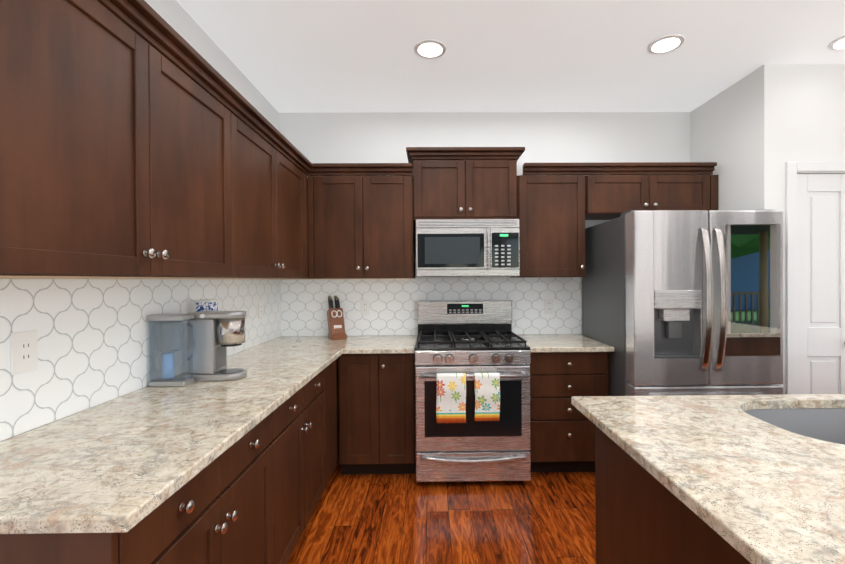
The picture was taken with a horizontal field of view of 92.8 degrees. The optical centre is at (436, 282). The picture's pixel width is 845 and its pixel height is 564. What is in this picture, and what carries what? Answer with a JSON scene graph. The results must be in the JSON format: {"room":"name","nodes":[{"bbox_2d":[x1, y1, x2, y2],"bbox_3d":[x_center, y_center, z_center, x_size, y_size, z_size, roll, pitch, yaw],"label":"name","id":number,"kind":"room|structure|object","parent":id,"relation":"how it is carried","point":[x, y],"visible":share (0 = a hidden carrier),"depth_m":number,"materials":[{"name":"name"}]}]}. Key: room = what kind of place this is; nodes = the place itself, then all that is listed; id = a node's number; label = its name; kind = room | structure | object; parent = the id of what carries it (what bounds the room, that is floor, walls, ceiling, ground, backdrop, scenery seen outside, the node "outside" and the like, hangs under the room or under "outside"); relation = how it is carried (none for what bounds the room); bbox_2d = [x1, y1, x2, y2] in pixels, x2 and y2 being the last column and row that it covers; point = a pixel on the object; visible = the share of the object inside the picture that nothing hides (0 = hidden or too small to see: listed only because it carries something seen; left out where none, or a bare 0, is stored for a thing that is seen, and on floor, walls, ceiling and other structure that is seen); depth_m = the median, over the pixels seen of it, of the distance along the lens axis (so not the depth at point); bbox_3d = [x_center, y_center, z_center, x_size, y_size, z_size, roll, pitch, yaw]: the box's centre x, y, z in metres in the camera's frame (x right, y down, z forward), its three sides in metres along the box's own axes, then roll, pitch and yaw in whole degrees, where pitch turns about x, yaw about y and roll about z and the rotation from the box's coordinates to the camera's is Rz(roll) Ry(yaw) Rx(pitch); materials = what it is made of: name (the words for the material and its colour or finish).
{"room":"kitchen","nodes":[
{"label":"kitchen","id":0,"kind":"room"},
{"bbox_2d":[0,0,280,441],"bbox_3d":[-1.310,-0.008,0.613,0.127,2.735,5.620,0,0,-1],"label":"wall","id":1,"kind":"structure","parent":0,"point":[93,342],"depth_m":1.53,"materials":[{"name":"tile"}]},
{"bbox_2d":[11,330,37,374],"bbox_3d":[-1.248,0.210,1.220,0.007,0.124,0.079,0,0,-1],"label":"electrical outlet","id":2,"kind":"object","parent":1,"relation":"attached to","point":[24,351],"visible":1,"depth_m":1.22,"materials":[{"name":"white plastic"}]},
{"bbox_2d":[0,0,243,278],"bbox_3d":[-1.096,-0.410,1.335,0.330,0.785,1.124,0,0,-1],"label":"upper cabinet","id":3,"kind":"object","parent":1,"relation":"attached to","point":[141,139],"depth_m":1.15,"materials":[{"name":"brown wood"}]},
{"bbox_2d":[258,301,262,317],"bbox_3d":[-1.268,0.194,2.905,0.007,0.124,0.079,0,0,-1],"label":"electrical outlet","id":4,"kind":"object","parent":1,"relation":"attached to","point":[260,309],"visible":1,"depth_m":2.89,"materials":[{"name":"white plastic"}]},
{"bbox_2d":[240,108,311,279],"bbox_3d":[-1.108,-0.417,2.373,0.330,0.785,1.190,0,0,-1],"label":"upper cabinet","id":5,"kind":"object","parent":1,"relation":"attached to","point":[275,182],"depth_m":2.31,"materials":[{"name":"brown wood"}]},
{"bbox_2d":[287,459,595,563],"bbox_3d":[2.455,1.367,0.606,7.700,0.060,5.800,0,0,-1],"label":"floor","id":6,"kind":"structure","parent":0,"point":[543,518],"depth_m":2.25,"materials":[{"name":"brown wood"}]},
{"bbox_2d":[0,358,338,563],"bbox_3d":[-0.945,0.913,2.057,0.633,0.870,2.507,0,0,-1],"label":"base cabinet","id":7,"kind":"object","parent":6,"relation":"on","point":[253,495],"visible":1,"depth_m":1.38,"materials":[{"name":"brown wood"}]},
{"bbox_2d":[0,335,417,533],"bbox_3d":[-0.702,0.462,2.044,1.125,0.030,2.532,0,0,-1],"label":"countertop","id":8,"kind":"structure","parent":7,"relation":"on","point":[126,462],"depth_m":1.15,"materials":[{"name":"stone"}]},
{"bbox_2d":[147,314,196,386],"bbox_3d":[-1.156,0.296,1.778,0.187,0.310,0.082,0,0,-1],"label":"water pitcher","id":9,"kind":"object","parent":8,"relation":"on","point":[167,378],"visible":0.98,"depth_m":1.76,"materials":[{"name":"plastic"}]},
{"bbox_2d":[187,310,246,380],"bbox_3d":[-1.018,0.293,1.891,0.237,0.312,0.138,0,0,-1],"label":"coffee maker","id":10,"kind":"object","parent":8,"relation":"on","point":[218,333],"visible":0.88,"depth_m":1.83,"materials":[{"name":"silver metal"}]},
{"bbox_2d":[195,299,218,311],"bbox_3d":[-1.169,0.268,2.053,0.080,0.362,0.080,0,0,-1],"label":"canister","id":11,"kind":"object","parent":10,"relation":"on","point":[207,305],"visible":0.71,"depth_m":2.02,"materials":[{"name":"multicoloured ceramic"}]},
{"bbox_2d":[327,296,346,339],"bbox_3d":[-0.799,0.274,3.192,0.114,0.332,0.221,-1,0,-29],"label":"knife block","id":12,"kind":"object","parent":8,"relation":"on","point":[336,325],"visible":1,"depth_m":3.16,"materials":[{"name":"brown wood"}]},
{"bbox_2d":[338,353,415,473],"bbox_3d":[-0.410,0.904,3.002,0.520,0.870,0.630,0,0,-1],"label":"base cabinet","id":13,"kind":"object","parent":6,"relation":"on","point":[376,396],"visible":0.92,"depth_m":2.73,"materials":[{"name":"brown wood"}]},
{"bbox_2d":[415,300,530,481],"bbox_3d":[0.234,0.740,2.917,0.756,1.190,0.769,0,0,-1],"label":"range","id":14,"kind":"object","parent":6,"relation":"on","point":[472,387],"visible":1,"depth_m":2.62,"materials":[{"name":"grey metal"}]},
{"bbox_2d":[529,352,608,471],"bbox_3d":[0.900,0.895,3.017,0.564,0.870,0.630,0,0,-1],"label":"base cabinet","id":15,"kind":"object","parent":6,"relation":"on","point":[562,433],"visible":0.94,"depth_m":2.73,"materials":[{"name":"brown wood"}]},
{"bbox_2d":[516,334,613,351],"bbox_3d":[0.899,0.446,3.004,0.570,0.030,0.649,0,0,-1],"label":"countertop","id":16,"kind":"structure","parent":15,"relation":"on","point":[557,343],"depth_m":2.84,"materials":[{"name":"stone"}]},
{"bbox_2d":[595,426,746,563],"bbox_3d":[1.834,0.903,0.990,2.447,0.871,1.108,0,0,-1],"label":"kitchen island","id":17,"kind":"object","parent":6,"relation":"on","point":[637,521],"depth_m":1.20,"materials":[{"name":"brown wood"}]},
{"bbox_2d":[571,394,844,563],"bbox_3d":[1.814,0.453,0.986,2.562,0.030,1.188,0,0,-1],"label":"island countertop","id":18,"kind":"structure","parent":17,"relation":"on","point":[775,494],"depth_m":0.98,"materials":[{"name":"beige stone"}]},
{"bbox_2d":[739,406,844,445],"bbox_3d":[1.453,0.565,1.279,0.844,0.218,0.454,0,0,-1],"label":"sink","id":19,"kind":"object","parent":18,"relation":"in","point":[821,423],"depth_m":1.49,"materials":[{"name":"grey metal"}]},
{"bbox_2d":[582,210,783,395],"bbox_3d":[1.652,0.437,2.822,0.916,1.780,0.918,0,0,-1],"label":"fridge","id":20,"kind":"object","parent":6,"relation":"on","point":[682,302],"visible":0.65,"depth_m":2.43,"materials":[{"name":"grey metal"}]},
{"bbox_2d":[279,112,690,335],"bbox_3d":[0.474,-0.037,3.384,3.520,2.735,0.120,0,0,-1],"label":"wall","id":21,"kind":"structure","parent":0,"point":[390,137],"depth_m":3.32,"materials":[{"name":"paint"}]},
{"bbox_2d":[308,163,414,278],"bbox_3d":[-0.563,-0.449,3.119,0.776,0.844,0.375,0,0,-1],"label":"upper cabinet","id":22,"kind":"object","parent":21,"relation":"attached to","point":[361,224],"visible":0.98,"depth_m":2.98,"materials":[{"name":"brown wood"}]},
{"bbox_2d":[281,276,582,335],"bbox_3d":[0.416,0.185,3.321,3.400,0.490,0.007,0,0,-1],"label":"backsplash","id":23,"kind":"structure","parent":21,"relation":"attached to","point":[393,306],"depth_m":3.31,"materials":[{"name":"tile"}]},
{"bbox_2d":[361,300,369,314],"bbox_3d":[-0.583,0.204,3.302,0.079,0.124,0.007,0,0,-1],"label":"electrical outlet","id":24,"kind":"object","parent":23,"relation":"attached to","point":[365,307],"visible":1,"depth_m":3.30,"materials":[{"name":"white plastic"}]},
{"bbox_2d":[544,298,553,313],"bbox_3d":[0.931,0.194,3.320,0.079,0.124,0.007,0,0,-1],"label":"electrical outlet","id":25,"kind":"object","parent":23,"relation":"attached to","point":[548,306],"visible":1,"depth_m":3.32,"materials":[{"name":"white plastic"}]},
{"bbox_2d":[406,147,524,225],"bbox_3d":[0.213,-0.729,3.126,0.872,0.526,0.375,0,0,-1],"label":"upper cabinet","id":26,"kind":"object","parent":21,"relation":"attached to","point":[464,182],"visible":1,"depth_m":2.99,"materials":[{"name":"brown wood"}]},
{"bbox_2d":[416,219,519,276],"bbox_3d":[0.226,-0.254,3.095,0.756,0.416,0.442,0,0,-1],"label":"microwave","id":27,"kind":"object","parent":26,"relation":"attached to","point":[467,247],"visible":1,"depth_m":2.92,"materials":[{"name":"grey metal"}]},
{"bbox_2d":[510,175,584,277],"bbox_3d":[0.861,-0.423,3.143,0.512,0.763,0.360,0,0,-1],"label":"upper cabinet","id":28,"kind":"object","parent":21,"relation":"attached to","point":[551,212],"visible":1,"depth_m":3.00,"materials":[{"name":"brown wood"}]},
{"bbox_2d":[523,162,717,219],"bbox_3d":[1.377,-0.700,3.139,1.467,0.366,0.375,0,0,-1],"label":"upper cabinet","id":29,"kind":"object","parent":21,"relation":"attached to","point":[614,190],"visible":0.94,"depth_m":3.00,"materials":[{"name":"brown wood"}]},
{"bbox_2d":[176,0,844,111],"bbox_3d":[2.438,-1.428,0.588,7.700,0.060,5.800,0,0,-1],"label":"ceiling","id":30,"kind":"structure","parent":0,"point":[497,56],"depth_m":2.41,"materials":[{"name":"paint"}]},
{"bbox_2d":[414,39,445,58],"bbox_3d":[-0.038,-1.390,2.399,0.190,0.010,0.190,0,0,-1],"label":"recessed light","id":31,"kind":"object","parent":30,"relation":"in","point":[429,48],"visible":1,"depth_m":2.39,"materials":[{"name":"white"}]},
{"bbox_2d":[647,34,684,53],"bbox_3d":[1.348,-1.398,2.365,0.190,0.010,0.190,0,0,-1],"label":"recessed light","id":32,"kind":"object","parent":30,"relation":"in","point":[666,44],"visible":1,"depth_m":2.35,"materials":[{"name":"white"}]},
{"bbox_2d":[828,35,844,50],"bbox_3d":[2.408,-1.404,2.337,0.190,0.010,0.190,0,0,-1],"label":"recessed light","id":33,"kind":"object","parent":30,"relation":"in","point":[837,44],"visible":0.98,"depth_m":2.37,"materials":[{"name":"white"}]},
{"bbox_2d":[690,74,749,209],"bbox_3d":[2.178,-0.045,3.034,0.120,2.735,0.620,0,0,-1],"label":"wall","id":34,"kind":"structure","parent":0,"point":[720,129],"depth_m":2.91,"materials":[{"name":"paint"}]},
{"bbox_2d":[750,64,844,393],"bbox_3d":[2.623,-0.045,2.669,1.000,2.735,0.120,0,0,-1],"label":"wall","id":35,"kind":"structure","parent":0,"point":[772,119],"depth_m":2.60,"materials":[{"name":"paint"}]},
{"bbox_2d":[786,162,844,393],"bbox_3d":[2.725,0.271,2.664,0.924,2.102,0.136,0,0,-1],"label":"door frame","id":36,"kind":"structure","parent":35,"relation":"attached to","point":[793,169],"depth_m":2.59,"materials":[{"name":"paint"}]},
{"bbox_2d":[797,174,844,393],"bbox_3d":[2.529,0.302,2.605,0.390,2.018,0.101,0,0,-1],"label":"closet door","id":37,"kind":"structure","parent":35,"relation":"in","point":[820,283],"depth_m":2.62,"materials":[{"name":"paint"}]}
]}

